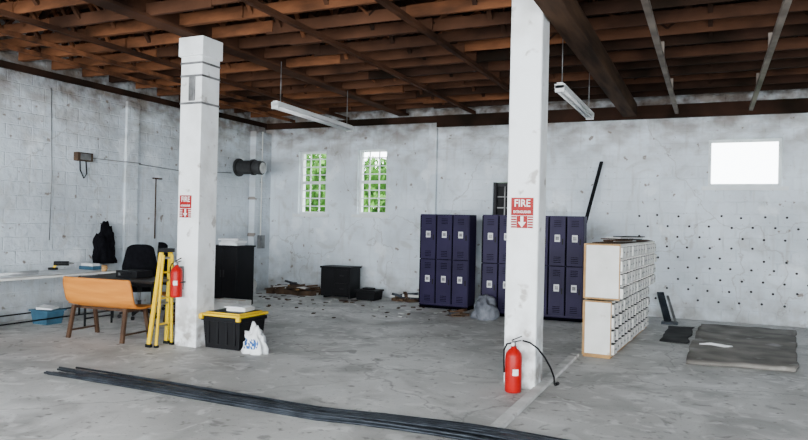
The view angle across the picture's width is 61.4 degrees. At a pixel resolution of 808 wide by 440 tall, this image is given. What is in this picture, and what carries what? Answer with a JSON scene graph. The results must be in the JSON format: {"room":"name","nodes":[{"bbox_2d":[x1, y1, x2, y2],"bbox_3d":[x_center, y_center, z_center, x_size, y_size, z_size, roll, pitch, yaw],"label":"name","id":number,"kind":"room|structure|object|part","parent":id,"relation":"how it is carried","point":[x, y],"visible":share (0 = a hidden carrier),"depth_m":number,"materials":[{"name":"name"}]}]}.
{"room":"warehouse","nodes":[
{"label":"warehouse","id":0,"kind":"room"},
{"bbox_2d":[0,14,266,322],"bbox_3d":[-6.902,-0.921,8.137,0.300,4.800,17.150,1,0,24],"label":"wall","id":1,"kind":"structure","parent":0,"point":[84,119],"depth_m":11.17,"materials":[{"name":"white paint"}]},
{"bbox_2d":[74,152,92,178],"bbox_3d":[-5.289,-0.895,11.221,0.110,0.430,0.300,1,0,24],"label":"junction box","id":2,"kind":"object","parent":1,"relation":"attached to","point":[78,156],"visible":1,"depth_m":11.18,"materials":[{"name":"brown metal"}]},
{"bbox_2d":[92,221,116,263],"bbox_3d":[-5.089,0.373,11.556,0.290,0.726,0.480,1,0,39],"label":"backpack","id":3,"kind":"object","parent":1,"relation":"hanging from","point":[103,242],"visible":0.9,"depth_m":11.46,"materials":[{"name":"black fabric"}]},
{"bbox_2d":[122,101,139,302],"bbox_3d":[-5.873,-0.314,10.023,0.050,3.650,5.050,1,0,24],"label":"pier","id":4,"kind":"object","parent":1,"relation":"attached to","point":[132,117],"visible":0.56,"depth_m":12.15,"materials":[{"name":"white paint"}]},
{"bbox_2d":[49,88,229,239],"bbox_3d":[-5.073,-0.713,11.742,0.075,2.900,6.570,1,0,24],"label":"conduit","id":5,"kind":"object","parent":1,"relation":"attached to","point":[51,88],"visible":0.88,"depth_m":11.93,"materials":[{"name":"metal"}]},
{"bbox_2d":[233,158,265,176],"bbox_3d":[-3.349,-1.151,14.848,0.660,0.400,0.400,1,0,24],"label":"exhaust blower","id":6,"kind":"object","parent":1,"relation":"attached to","point":[240,167],"visible":1,"depth_m":14.74,"materials":[{"name":"metal"}]},
{"bbox_2d":[248,131,271,289],"bbox_3d":[-3.311,-0.206,15.585,0.160,3.600,0.600,1,0,24],"label":"pier","id":7,"kind":"structure","parent":1,"relation":"attached to","point":[261,255],"depth_m":15.47,"materials":[{"name":"white paint"}]},
{"bbox_2d":[257,132,264,247],"bbox_3d":[-3.223,-0.680,15.465,0.080,2.650,0.180,1,0,24],"label":"pipe","id":8,"kind":"object","parent":1,"relation":"attached to","point":[260,238],"visible":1,"depth_m":15.46,"materials":[{"name":"metal"}]},
{"bbox_2d":[0,0,752,122],"bbox_3d":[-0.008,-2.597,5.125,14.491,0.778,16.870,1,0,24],"label":"ceiling","id":9,"kind":"structure","parent":0,"point":[278,16],"depth_m":9.32,"materials":[{"name":"brown wood"}]},
{"bbox_2d":[83,0,408,115],"bbox_3d":[-3.480,-2.440,6.630,0.240,0.260,16.970,1,0,24],"label":"ceiling beam","id":10,"kind":"structure","parent":9,"relation":"attached to","point":[134,9],"depth_m":9.12,"materials":[{"name":"brown wood"}]},
{"bbox_2d":[0,0,807,117],"bbox_3d":[0.755,-2.659,4.574,16.580,0.830,16.344,1,0,24],"label":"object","id":11,"kind":"structure","parent":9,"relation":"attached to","point":[738,50],"depth_m":9.20,"materials":[{"name":"orange wood"}]},
{"bbox_2d":[271,62,353,131],"bbox_3d":[-1.380,-1.914,10.804,0.120,0.700,2.484,1,0,21],"label":"fluorescent light","id":12,"kind":"object","parent":11,"relation":"hanging from","point":[278,105],"visible":1,"depth_m":10.50,"materials":[{"name":"metal"}]},
{"bbox_2d":[555,40,593,119],"bbox_3d":[2.316,-1.848,9.102,0.120,0.680,2.250,1,0,24],"label":"fluorescent light","id":13,"kind":"object","parent":11,"relation":"hanging from","point":[561,88],"visible":0.92,"depth_m":8.76,"materials":[{"name":"metal"}]},
{"bbox_2d":[534,0,636,116],"bbox_3d":[0.672,-2.124,4.757,0.240,0.240,16.970,1,0,24],"label":"ceiling beam","id":14,"kind":"structure","parent":11,"relation":"attached to","point":[567,17],"depth_m":7.90,"materials":[{"name":"brown wood"}]},
{"bbox_2d":[0,289,807,439],"bbox_3d":[0.761,1.739,4.814,17.100,0.200,17.450,1,0,24],"label":"floor","id":15,"kind":"structure","parent":0,"point":[442,367],"depth_m":6.80,"materials":[{"name":"concrete"}]},
{"bbox_2d":[28,304,66,324],"bbox_3d":[-5.252,1.391,10.020,0.390,0.270,0.340,1,0,24],"label":"bin","id":16,"kind":"object","parent":15,"relation":"on","point":[43,311],"visible":0.98,"depth_m":9.92,"materials":[{"name":"blue plastic"}]},
{"bbox_2d":[0,268,115,325],"bbox_3d":[-5.531,1.147,9.546,0.880,0.740,3.100,1,0,24],"label":"work table","id":17,"kind":"object","parent":15,"relation":"on","point":[100,272],"visible":0.42,"depth_m":9.86,"materials":[{"name":"white laminate"}]},
{"bbox_2d":[0,269,99,277],"bbox_3d":[-5.574,0.746,9.465,0.853,0.056,2.797,1,0,24],"label":"sheets","id":18,"kind":"object","parent":17,"relation":"on","point":[60,271],"visible":1,"depth_m":9.82,"materials":[{"name":"white paper"}]},
{"bbox_2d":[48,261,73,269],"bbox_3d":[-5.275,0.698,10.457,0.355,0.133,0.136,1,0,-32],"label":"drill","id":19,"kind":"object","parent":18,"relation":"on","point":[55,263],"visible":1,"depth_m":10.41,"materials":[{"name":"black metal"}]},
{"bbox_2d":[79,263,100,269],"bbox_3d":[-5.033,0.743,10.902,0.300,0.098,0.170,1,0,24],"label":"binders","id":20,"kind":"object","parent":17,"relation":"on","point":[85,266],"visible":0.92,"depth_m":10.84,"materials":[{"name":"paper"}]},
{"bbox_2d":[101,265,107,270],"bbox_3d":[-4.679,0.752,10.620,0.079,0.096,0.100,1,0,-34],"label":"coffee mug","id":21,"kind":"object","parent":17,"relation":"on","point":[104,267],"visible":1,"depth_m":10.59,"materials":[{"name":"beige ceramic"}]},
{"bbox_2d":[63,276,151,343],"bbox_3d":[-3.877,1.153,8.956,1.146,0.806,0.564,1,0,21],"label":"bench","id":22,"kind":"object","parent":15,"relation":"on","point":[96,294],"visible":0.98,"depth_m":8.76,"materials":[{"name":"orange wood"}]},
{"bbox_3d":[-3.879,1.337,8.959,0.950,0.438,0.524,1,0,21],"label":"frame","id":23,"kind":"part","parent":22,"relation":"part of","materials":[{"name":"brown wood"}]},
{"bbox_2d":[78,274,174,326],"bbox_3d":[-3.916,1.190,9.750,1.400,0.730,0.640,1,0,24],"label":"desk","id":24,"kind":"object","parent":15,"relation":"on","point":[145,282],"visible":0.44,"depth_m":9.57,"materials":[{"name":"black metal"}]},
{"bbox_2d":[116,269,152,278],"bbox_3d":[-3.896,0.774,9.775,0.400,0.098,0.349,1,0,24],"label":"tool case","id":25,"kind":"object","parent":24,"relation":"on","point":[129,273],"visible":1,"depth_m":9.69,"materials":[{"name":"black plastic"}]},
{"bbox_2d":[117,244,159,319],"bbox_3d":[-4.184,0.963,10.772,0.670,1.180,0.709,1,0,-21],"label":"office chair","id":26,"kind":"object","parent":15,"relation":"on","point":[137,256],"visible":0.42,"depth_m":10.48,"materials":[{"name":"black fabric"}]},
{"bbox_2d":[145,248,174,347],"bbox_3d":[-3.013,0.960,8.481,0.200,1.220,0.340,1,0,24],"label":"step ladder","id":27,"kind":"object","parent":15,"relation":"on","point":[159,279],"visible":0.94,"depth_m":8.38,"materials":[{"name":"yellow plastic"}]},
{"bbox_2d":[157,242,175,311],"bbox_3d":[-3.896,0.974,11.786,0.709,1.180,0.670,1,0,-36],"label":"office chair","id":28,"kind":"object","parent":15,"relation":"on","point":[160,244],"visible":0.19,"depth_m":11.51,"materials":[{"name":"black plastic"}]},
{"bbox_2d":[162,292,175,324],"bbox_3d":[-3.375,1.152,10.483,0.561,0.846,0.564,1,0,44],"label":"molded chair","id":29,"kind":"object","parent":15,"relation":"on","point":[163,293],"visible":0.02,"depth_m":10.38,"materials":[{"name":"brown wood"}]},
{"bbox_3d":[-3.382,1.355,10.479,0.360,0.438,0.524,1,0,44],"label":"frame","id":30,"kind":"part","parent":29,"relation":"part of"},
{"bbox_2d":[175,35,222,347],"bbox_3d":[-2.616,-0.351,8.626,0.385,3.860,0.385,1,0,24],"label":"column","id":31,"kind":"structure","parent":15,"relation":"on","point":[201,56],"depth_m":8.49,"materials":[{"name":"white paint"}]},
{"bbox_2d":[170,258,185,297],"bbox_3d":[-2.813,0.709,8.420,0.163,0.490,0.171,1,0,24],"label":"fire extinguisher","id":32,"kind":"object","parent":31,"relation":"attached to","point":[177,281],"visible":1,"depth_m":8.36,"materials":[{"name":"metal"}]},
{"bbox_2d":[179,195,191,217],"bbox_3d":[-2.725,-0.169,8.483,0.200,0.290,0.010,1,0,24],"label":"fire extinguisher sign","id":33,"kind":"object","parent":31,"relation":"attached to","point":[185,201],"visible":1,"depth_m":8.48,"materials":[{"name":"red plastic"}]},
{"bbox_2d":[199,308,267,350],"bbox_3d":[-2.144,1.365,8.564,0.620,0.449,0.595,1,0,24],"label":"storage tote","id":34,"kind":"object","parent":15,"relation":"on","point":[223,329],"visible":0.92,"depth_m":8.35,"materials":[{"name":"black plastic"}]},
{"bbox_2d":[214,298,250,309],"bbox_3d":[-2.934,1.451,11.419,0.570,0.267,0.445,1,0,24],"label":"carton","id":35,"kind":"object","parent":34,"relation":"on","point":[219,303],"visible":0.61,"depth_m":11.32,"materials":[{"name":"white cardboard"}]},
{"bbox_2d":[224,304,254,311],"bbox_3d":[-2.074,1.109,8.557,0.288,0.060,0.263,1,0,16],"label":"box","id":36,"kind":"object","parent":34,"relation":"on","point":[235,307],"visible":1,"depth_m":8.47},
{"bbox_2d":[214,245,255,304],"bbox_3d":[-3.186,1.024,12.545,0.670,1.120,0.550,1,0,24],"label":"base cabinet","id":37,"kind":"object","parent":15,"relation":"on","point":[234,265],"visible":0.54,"depth_m":12.32,"materials":[{"name":"wood"}]},
{"bbox_2d":[218,238,246,245],"bbox_3d":[-3.159,0.403,12.514,0.505,0.120,0.378,1,0,24],"label":"paper stack","id":38,"kind":"object","parent":37,"relation":"on","point":[224,241],"visible":0.99,"depth_m":12.40,"materials":[{"name":"white paper"}]},
{"bbox_2d":[241,321,268,354],"bbox_3d":[-1.794,1.405,8.156,0.376,0.382,0.226,1,0,24],"label":"plastic sack","id":39,"kind":"object","parent":15,"relation":"on","point":[255,343],"visible":1,"depth_m":8.08,"materials":[{"name":"white plastic"}]},
{"bbox_2d":[253,279,256,292],"bbox_3d":[-3.339,1.410,14.862,0.219,0.360,0.219,1,0,-21],"label":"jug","id":40,"kind":"object","parent":15,"relation":"on","point":[254,282],"visible":0.35,"depth_m":14.80,"materials":[{"name":"grey plastic"}]},
{"bbox_2d":[264,280,320,295],"bbox_3d":[-2.396,1.469,14.912,1.226,0.299,0.744,1,0,24],"label":"pile","id":41,"kind":"object","parent":15,"relation":"on","point":[293,288],"visible":0.98,"depth_m":14.68,"materials":[{"name":"wood"}]},
{"bbox_2d":[157,293,446,319],"bbox_3d":[-1.690,1.608,12.615,4.978,0.020,2.844,1,0,24],"label":"litter","id":42,"kind":"object","parent":15,"relation":"on","point":[263,297],"visible":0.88,"depth_m":13.11,"materials":[{"name":"brown wood"}]},
{"bbox_2d":[44,366,568,439],"bbox_3d":[-0.651,1.559,5.502,6.554,0.095,0.463,1,0,24],"label":"bundle","id":43,"kind":"object","parent":15,"relation":"on","point":[428,426],"visible":1,"depth_m":5.55,"materials":[{"name":"black metal"}]},
{"bbox_2d":[320,265,361,298],"bbox_3d":[-1.345,1.303,14.369,0.740,0.660,0.505,1,0,24],"label":"base cabinet","id":44,"kind":"object","parent":15,"relation":"on","point":[336,280],"visible":0.95,"depth_m":14.18,"materials":[{"name":"wood"}]},
{"bbox_2d":[354,287,383,300],"bbox_3d":[-0.718,1.521,14.064,0.480,0.250,0.440,1,0,24],"label":"storage box","id":45,"kind":"object","parent":15,"relation":"on","point":[366,293],"visible":1,"depth_m":13.91,"materials":[{"name":"plastic"}]},
{"bbox_2d":[390,291,418,301],"bbox_3d":[0.088,1.572,13.953,0.825,0.206,0.472,1,0,15],"label":"pile","id":46,"kind":"object","parent":15,"relation":"on","point":[405,297],"visible":0.93,"depth_m":13.84,"materials":[{"name":"wood"}]},
{"bbox_2d":[419,214,476,310],"bbox_3d":[0.827,0.786,12.977,0.987,1.780,0.434,1,0,24],"label":"lockers","id":47,"kind":"object","parent":15,"relation":"on","point":[447,262],"visible":0.99,"depth_m":12.78,"materials":[{"name":"metal"}]},
{"bbox_2d":[446,308,469,316],"bbox_3d":[0.892,1.617,11.892,0.464,0.178,0.350,1,0,43],"label":"pile","id":48,"kind":"object","parent":15,"relation":"on","point":[456,313],"visible":0.97,"depth_m":11.79,"materials":[{"name":"wood"}]},
{"bbox_2d":[470,294,499,320],"bbox_3d":[1.365,1.470,11.568,0.460,0.424,0.458,1,0,-26],"label":"tarp","id":49,"kind":"object","parent":15,"relation":"on","point":[485,308],"visible":1,"depth_m":11.42,"materials":[{"name":"grey plastic"}]},
{"bbox_2d":[503,336,521,393],"bbox_3d":[1.054,1.381,6.546,0.160,0.544,0.160,1,0,-36],"label":"fire extinguisher","id":50,"kind":"object","parent":15,"relation":"on","point":[512,361],"visible":1,"depth_m":6.48,"materials":[{"name":"metal"}]},
{"bbox_2d":[503,0,549,389],"bbox_3d":[1.234,-0.292,6.819,0.320,3.900,0.320,1,0,24],"label":"column","id":51,"kind":"structure","parent":15,"relation":"on","point":[530,28],"depth_m":6.68,"materials":[{"name":"white paint"}]},
{"bbox_2d":[510,197,533,228],"bbox_3d":[1.159,-0.069,6.668,0.235,0.310,0.010,1,0,24],"label":"fire extinguisher sign","id":52,"kind":"object","parent":51,"relation":"attached to","point":[522,208],"visible":1,"depth_m":6.66,"materials":[{"name":"red plastic"}]},
{"bbox_2d":[481,215,586,322],"bbox_3d":[2.253,0.814,11.880,1.752,1.780,0.434,1,0,21],"label":"lockers","id":53,"kind":"object","parent":15,"relation":"on","point":[565,236],"visible":0.62,"depth_m":11.55,"materials":[{"name":"metal"}]},
{"bbox_2d":[490,353,578,427],"bbox_3d":[0.811,1.623,5.506,0.100,0.040,6.350,1,0,24],"label":"floor stripe","id":54,"kind":"object","parent":15,"relation":"on","point":[508,416],"visible":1,"depth_m":6.26,"materials":[{"name":"paint"}]},
{"bbox_2d":[522,340,559,385],"bbox_3d":[1.392,1.407,6.620,0.556,0.509,0.177,2,0,-40],"label":"hose","id":55,"kind":"object","parent":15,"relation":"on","point":[532,344],"visible":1,"depth_m":6.50,"materials":[{"name":"plastic"}]},
{"bbox_2d":[585,161,602,221],"bbox_3d":[3.258,0.304,12.474,0.940,2.817,0.070,1,0,-29],"label":"plank","id":56,"kind":"object","parent":15,"relation":"on","point":[600,162],"visible":0.44,"depth_m":12.60,"materials":[{"name":"black metal"}]},
{"bbox_2d":[582,241,656,358],"bbox_3d":[3.143,1.014,9.682,0.479,1.400,3.106,1,0,27],"label":"cabinet","id":57,"kind":"object","parent":15,"relation":"on","point":[617,278],"visible":0.99,"depth_m":8.39,"materials":[{"name":"white laminate"}]},
{"bbox_2d":[592,236,652,243],"bbox_3d":[3.179,0.273,9.678,0.528,0.080,2.700,1,0,27],"label":"boards","id":58,"kind":"object","parent":57,"relation":"on","point":[615,239],"visible":1,"depth_m":9.31,"materials":[{"name":"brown wood"}]},
{"bbox_2d":[657,292,677,324],"bbox_3d":[4.527,1.510,11.666,0.293,0.489,0.686,1,0,13],"label":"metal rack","id":59,"kind":"object","parent":15,"relation":"on","point":[661,297],"visible":1,"depth_m":11.68,"materials":[{"name":"metal"}]},
{"bbox_2d":[659,326,694,343],"bbox_3d":[4.162,1.726,10.324,0.428,0.024,1.760,1,0,24],"label":"rubber mat","id":60,"kind":"object","parent":15,"relation":"on","point":[674,334],"visible":1,"depth_m":10.17,"materials":[{"name":"black rubber"}]},
{"bbox_2d":[686,324,798,371],"bbox_3d":[4.776,1.717,9.420,1.498,0.062,3.658,1,0,24],"label":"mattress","id":61,"kind":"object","parent":15,"relation":"on","point":[760,348],"depth_m":8.99,"materials":[{"name":"grey fabric"}]},
{"bbox_2d":[699,342,732,346],"bbox_3d":[4.162,1.665,9.075,0.400,0.040,0.110,1,0,34],"label":"strip","id":62,"kind":"object","parent":61,"relation":"on","point":[710,343],"visible":1,"depth_m":9.07,"materials":[{"name":"white plastic"}]},
{"bbox_2d":[266,88,807,327],"bbox_3d":[4.336,-0.646,12.644,17.100,4.800,0.300,1,0,24],"label":"wall","id":63,"kind":"structure","parent":0,"point":[651,167],"depth_m":12.73,"materials":[{"name":"white paint"}]},
{"bbox_2d":[292,151,328,216],"bbox_3d":[-2.057,-0.814,15.419,0.920,1.490,0.250,1,0,24],"label":"window","id":64,"kind":"structure","parent":63,"relation":"in","point":[303,182],"depth_m":15.50,"materials":[{"name":"paint"}]},
{"bbox_2d":[351,149,389,217],"bbox_3d":[-0.680,-0.795,14.799,0.900,1.490,0.250,1,0,24],"label":"window","id":65,"kind":"structure","parent":63,"relation":"in","point":[361,213],"depth_m":14.89,"materials":[{"name":"paint"}]},
{"bbox_2d":[0,60,807,129],"bbox_3d":[0.786,-2.082,4.694,16.500,0.240,17.150,1,0,24],"label":"trim ledger","id":66,"kind":"structure","parent":63,"relation":"attached to","point":[796,105],"depth_m":12.41,"materials":[{"name":"brown wood"}]},
{"bbox_2d":[427,128,437,213],"bbox_3d":[0.575,-0.115,14.109,0.180,3.580,0.100,1,0,24],"label":"column","id":67,"kind":"structure","parent":63,"relation":"attached to","point":[433,132],"depth_m":14.07,"materials":[{"name":"white paint"}]},
{"bbox_2d":[493,183,507,214],"bbox_3d":[2.172,0.484,13.530,0.810,2.450,0.130,1,0,24],"label":"window","id":68,"kind":"structure","parent":63,"relation":"in","point":[500,189],"depth_m":13.66,"materials":[{"name":"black metal"}]},
{"bbox_2d":[641,0,678,113],"bbox_3d":[1.398,-2.139,4.419,0.060,0.260,16.950,1,0,24],"label":"batten","id":69,"kind":"object","parent":63,"relation":"attached to","point":[659,45],"visible":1,"depth_m":7.86,"materials":[{"name":"grey metal"}]},
{"bbox_2d":[702,138,788,189],"bbox_3d":[5.923,-0.964,11.830,1.350,0.900,0.250,1,0,24],"label":"window","id":70,"kind":"structure","parent":63,"relation":"in","point":[710,186],"depth_m":11.78,"materials":[{"name":"paint"}]},
{"bbox_2d":[749,0,791,110],"bbox_3d":[2.474,-2.117,3.935,0.060,0.260,16.950,1,0,24],"label":"batten","id":71,"kind":"object","parent":63,"relation":"attached to","point":[773,37],"visible":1,"depth_m":7.79,"materials":[{"name":"grey metal"}]},
{"label":"outside","id":72,"kind":"structure","parent":0,"visible":0},
{"bbox_3d":[19.132,2.397,42.598,120.000,0.250,66.550,1,0,24],"label":"ground","id":73,"kind":"structure","parent":72,"visible":0},
{"bbox_2d":[305,154,325,211],"bbox_3d":[-2.874,-0.410,21.044,3.534,4.305,3.491,1,0,24],"label":"tree","id":74,"kind":"object","parent":73,"relation":"on","point":[315,163],"visible":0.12,"depth_m":19.98,"materials":[{"name":"green plant"}]},
{"bbox_2d":[363,155,386,211],"bbox_3d":[-0.771,-0.082,20.445,2.745,3.738,2.687,1,0,24],"label":"tree","id":75,"kind":"object","parent":73,"relation":"on","point":[373,202],"visible":0.16,"depth_m":19.71,"materials":[{"name":"green plant"}]}
]}

